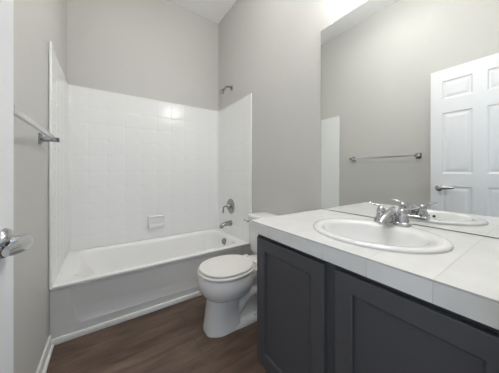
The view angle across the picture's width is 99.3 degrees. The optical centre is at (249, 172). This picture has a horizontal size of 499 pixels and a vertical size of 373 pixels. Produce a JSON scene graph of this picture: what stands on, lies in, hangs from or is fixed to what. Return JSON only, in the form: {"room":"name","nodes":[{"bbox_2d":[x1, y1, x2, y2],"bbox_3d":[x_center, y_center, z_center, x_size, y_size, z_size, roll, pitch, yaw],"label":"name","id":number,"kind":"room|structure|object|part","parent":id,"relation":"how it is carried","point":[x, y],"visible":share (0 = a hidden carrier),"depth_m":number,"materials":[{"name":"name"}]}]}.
{"room":"bathroom","nodes":[
{"label":"bathroom","id":0,"kind":"room"},
{"bbox_2d":[14,0,66,372],"bbox_3d":[-0.995,-0.440,0.859,0.100,3.046,2.741,0,0,-34],"label":"wall","id":1,"kind":"structure","parent":0,"point":[37,23],"depth_m":1.02,"materials":[{"name":"grey paint"}]},
{"bbox_2d":[14,104,59,144],"bbox_3d":[-0.881,-0.179,0.852,0.080,0.060,0.770,0,0,-34],"label":"towel bar","id":2,"kind":"object","parent":1,"relation":"attached to","point":[41,138],"visible":0.81,"depth_m":0.86,"materials":[{"name":"white metal"}]},
{"bbox_3d":[-1.081,-0.179,1.145,0.080,0.060,0.048,0,0,-34],"label":"post","id":3,"kind":"part","parent":2,"relation":"part of","materials":[{"name":"silver metal"}]},
{"bbox_2d":[36,335,53,372],"bbox_3d":[-0.970,1.044,0.935,0.026,0.078,0.919,0,0,-34],"label":"baseboard","id":4,"kind":"structure","parent":1,"relation":"attached to","point":[45,359],"depth_m":1.19,"materials":[{"name":"white wood"}]},
{"bbox_2d":[67,0,217,249],"bbox_3d":[-1.068,-0.440,2.408,1.524,3.046,0.100,0,0,-34],"label":"wall","id":5,"kind":"structure","parent":0,"point":[161,50],"depth_m":2.29,"materials":[{"name":"grey paint"}]},
{"bbox_2d":[46,295,267,372],"bbox_3d":[0.014,1.133,0.821,1.724,0.100,3.941,0,0,-34],"label":"floor","id":6,"kind":"structure","parent":0,"point":[170,339],"depth_m":1.31,"materials":[{"name":"brown wood"}]},
{"bbox_2d":[50,228,249,338],"bbox_3d":[-0.828,0.902,2.056,1.520,0.361,0.748,0,0,-34],"label":"bathtub","id":7,"kind":"object","parent":6,"relation":"on","point":[96,285],"visible":0.73,"depth_m":1.69,"materials":[{"name":"white ceramic"}]},
{"bbox_2d":[51,291,201,344],"bbox_3d":[-0.616,1.063,1.745,1.524,0.040,0.016,0,0,-34],"label":"trim","id":8,"kind":"structure","parent":7,"relation":"attached to","point":[85,331],"depth_m":1.52,"materials":[{"name":"white wood"}]},
{"bbox_2d":[49,41,251,289],"bbox_3d":[-0.820,-0.044,2.045,1.520,1.528,0.779,0,0,-34],"label":"tub surround","id":9,"kind":"object","parent":7,"relation":"on","point":[118,161],"visible":0.95,"depth_m":2.21,"materials":[{"name":"white tile"}]},
{"bbox_3d":[-1.441,-0.044,1.619,0.015,1.528,0.775,0,0,-34],"label":"panel","id":10,"kind":"part","parent":9,"relation":"part of","materials":[{"name":"white tile"}]},
{"bbox_3d":[-1.036,-0.044,2.361,1.520,1.528,0.014,0,0,-34],"label":"panel","id":11,"kind":"part","parent":9,"relation":"part of","materials":[{"name":"white tile"}]},
{"bbox_2d":[148,214,164,228],"bbox_3d":[-1.022,0.539,2.326,0.168,0.136,0.065,0,0,-34],"label":"soap dish","id":12,"kind":"object","parent":9,"relation":"attached to","point":[154,221],"visible":1,"depth_m":2.31,"materials":[{"name":"white ceramic"}]},
{"bbox_2d":[219,220,231,228],"bbox_3d":[-0.281,0.598,2.453,0.149,0.078,0.068,0,0,-34],"label":"tub spout","id":13,"kind":"object","parent":9,"relation":"attached to","point":[227,223],"visible":1,"depth_m":2.44,"materials":[{"name":"silver metal"}]},
{"bbox_2d":[222,199,234,213],"bbox_3d":[-0.265,0.396,2.464,0.111,0.178,0.178,0,0,-34],"label":"shower valve","id":14,"kind":"object","parent":9,"relation":"attached to","point":[230,206],"visible":1,"depth_m":2.46,"materials":[{"name":"silver metal"}]},
{"bbox_3d":[-0.270,0.414,2.460,0.099,0.102,0.060,0,0,-34],"label":"lever","id":15,"kind":"part","parent":14,"relation":"part of","materials":[{"name":"silver metal"}]},
{"bbox_3d":[-0.197,-0.044,2.467,0.015,1.528,0.775,0,0,-34],"label":"panel","id":16,"kind":"part","parent":9,"relation":"part of","materials":[{"name":"white tile"}]},
{"bbox_2d":[52,228,248,287],"bbox_3d":[-0.830,0.879,2.059,1.520,0.315,0.740,0,0,-34],"label":"basin","id":17,"kind":"object","parent":7,"relation":"in","point":[171,261],"depth_m":1.91,"materials":[{"name":"white ceramic"}]},
{"bbox_2d":[197,212,279,337],"bbox_3d":[-0.044,0.723,1.614,0.711,0.720,0.439,0,0,-34],"label":"toilet","id":18,"kind":"object","parent":6,"relation":"on","point":[228,283],"visible":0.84,"depth_m":1.43,"materials":[{"name":"white ceramic"}]},
{"bbox_3d":[-0.163,0.665,1.529,0.394,0.023,0.336,0,0,-34],"label":"lid","id":19,"kind":"part","parent":18,"relation":"part of","materials":[{"name":"white plastic"}]},
{"bbox_3d":[-0.163,0.687,1.529,0.414,0.020,0.356,0,0,-34],"label":"seat","id":20,"kind":"part","parent":18,"relation":"part of","materials":[{"name":"white plastic"}]},
{"bbox_3d":[0.173,0.546,1.758,0.181,0.306,0.418,0,0,-34],"label":"tank","id":21,"kind":"part","parent":18,"relation":"part of","materials":[{"name":"white ceramic"}]},
{"bbox_3d":[0.173,0.377,1.758,0.191,0.030,0.432,0,0,-34],"label":"tank lid","id":22,"kind":"part","parent":18,"relation":"part of","materials":[{"name":"white ceramic"}]},
{"bbox_2d":[257,234,498,372],"bbox_3d":[0.518,0.695,0.902,0.596,0.775,0.862,0,0,-34],"label":"vanity cabinet","id":23,"kind":"object","parent":6,"relation":"on","point":[315,315],"visible":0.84,"depth_m":0.68,"materials":[{"name":"grey paint"}]},
{"bbox_3d":[0.162,0.633,0.921,0.003,0.501,0.286,0,0,-34],"label":"panel","id":24,"kind":"part","parent":23,"relation":"part of","materials":[{"name":"grey paint"}]},
{"bbox_3d":[0.157,0.633,0.918,0.018,0.615,0.400,0,0,-34],"label":"door","id":25,"kind":"part","parent":23,"relation":"part of","materials":[{"name":"grey paint"}]},
{"bbox_2d":[249,209,498,329],"bbox_3d":[0.503,0.279,0.919,0.602,0.055,0.908,0,0,-34],"label":"countertop","id":26,"kind":"structure","parent":23,"relation":"on","point":[463,280],"depth_m":0.61,"materials":[{"name":"white tile"}]},
{"bbox_2d":[313,218,453,253],"bbox_3d":[0.513,0.313,0.888,0.428,0.149,0.498,0,0,-34],"label":"sink","id":27,"kind":"object","parent":26,"relation":"in","point":[366,233],"visible":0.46,"depth_m":0.90,"materials":[{"name":"white ceramic"}]},
{"bbox_2d":[369,202,417,227],"bbox_3d":[0.628,0.193,0.966,0.146,0.093,0.203,0,0,-34],"label":"faucet","id":28,"kind":"object","parent":26,"relation":"on","point":[390,216],"visible":1,"depth_m":0.95,"materials":[{"name":"silver metal"}]},
{"bbox_3d":[0.632,0.184,1.041,0.050,0.076,0.082,0,0,-34],"label":"handle","id":29,"kind":"part","parent":28,"relation":"part of","materials":[{"name":"silver metal"}]},
{"bbox_3d":[0.626,0.195,0.964,0.140,0.066,0.054,0,0,-34],"label":"spout","id":30,"kind":"part","parent":28,"relation":"part of","materials":[{"name":"silver metal"}]},
{"bbox_3d":[0.700,0.184,0.941,0.050,0.076,0.082,0,0,-34],"label":"handle","id":31,"kind":"part","parent":28,"relation":"part of","materials":[{"name":"silver metal"}]},
{"bbox_3d":[0.406,0.633,0.553,0.018,0.615,0.400,0,0,-34],"label":"door","id":32,"kind":"part","parent":23,"relation":"part of","materials":[{"name":"grey paint"}]},
{"bbox_3d":[0.411,0.633,0.556,0.003,0.501,0.286,0,0,-34],"label":"panel","id":33,"kind":"part","parent":23,"relation":"part of","materials":[{"name":"grey paint"}]},
{"bbox_2d":[165,0,235,23],"bbox_3d":[-0.324,-2.013,1.317,1.724,0.100,2.741,0,0,-34],"label":"ceiling","id":34,"kind":"structure","parent":0,"point":[213,10],"depth_m":2.52,"materials":[{"name":"white paint"}]},
{"bbox_2d":[218,0,498,254],"bbox_3d":[0.347,-0.440,1.774,0.100,3.046,2.741,0,0,-34],"label":"wall","id":35,"kind":"structure","parent":0,"point":[270,50],"depth_m":1.80,"materials":[{"name":"grey paint"}]},
{"bbox_2d":[220,86,232,93],"bbox_3d":[-0.274,-0.968,2.458,0.155,0.122,0.060,0,0,-34],"label":"shower","id":36,"kind":"object","parent":35,"relation":"attached to","point":[225,87],"visible":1,"depth_m":2.44,"materials":[{"name":"silver metal"}]},
{"bbox_2d":[321,0,498,237],"bbox_3d":[0.748,-0.369,1.089,0.009,1.238,0.905,0,0,-34],"label":"mirror","id":37,"kind":"object","parent":35,"relation":"attached to","point":[410,88],"visible":0.98,"depth_m":1.02,"materials":[{"name":"silver mirror"}]},
{"bbox_3d":[0.414,-0.440,0.234,1.524,3.046,0.120,0,0,-34],"label":"wall","id":38,"kind":"structure","parent":0,"visible":0},
{"bbox_2d":[0,0,33,372],"bbox_3d":[-0.367,0.049,0.211,0.117,2.043,0.672,0,0,-34],"label":"door","id":39,"kind":"structure","parent":38,"relation":"in","point":[11,244],"depth_m":0.46,"materials":[{"name":"white paint"}]},
{"bbox_3d":[-0.469,0.147,0.420,0.050,0.062,0.144,0,0,-34],"label":"handle","id":40,"kind":"part","parent":39,"relation":"part of","materials":[{"name":"silver metal"}]}
]}

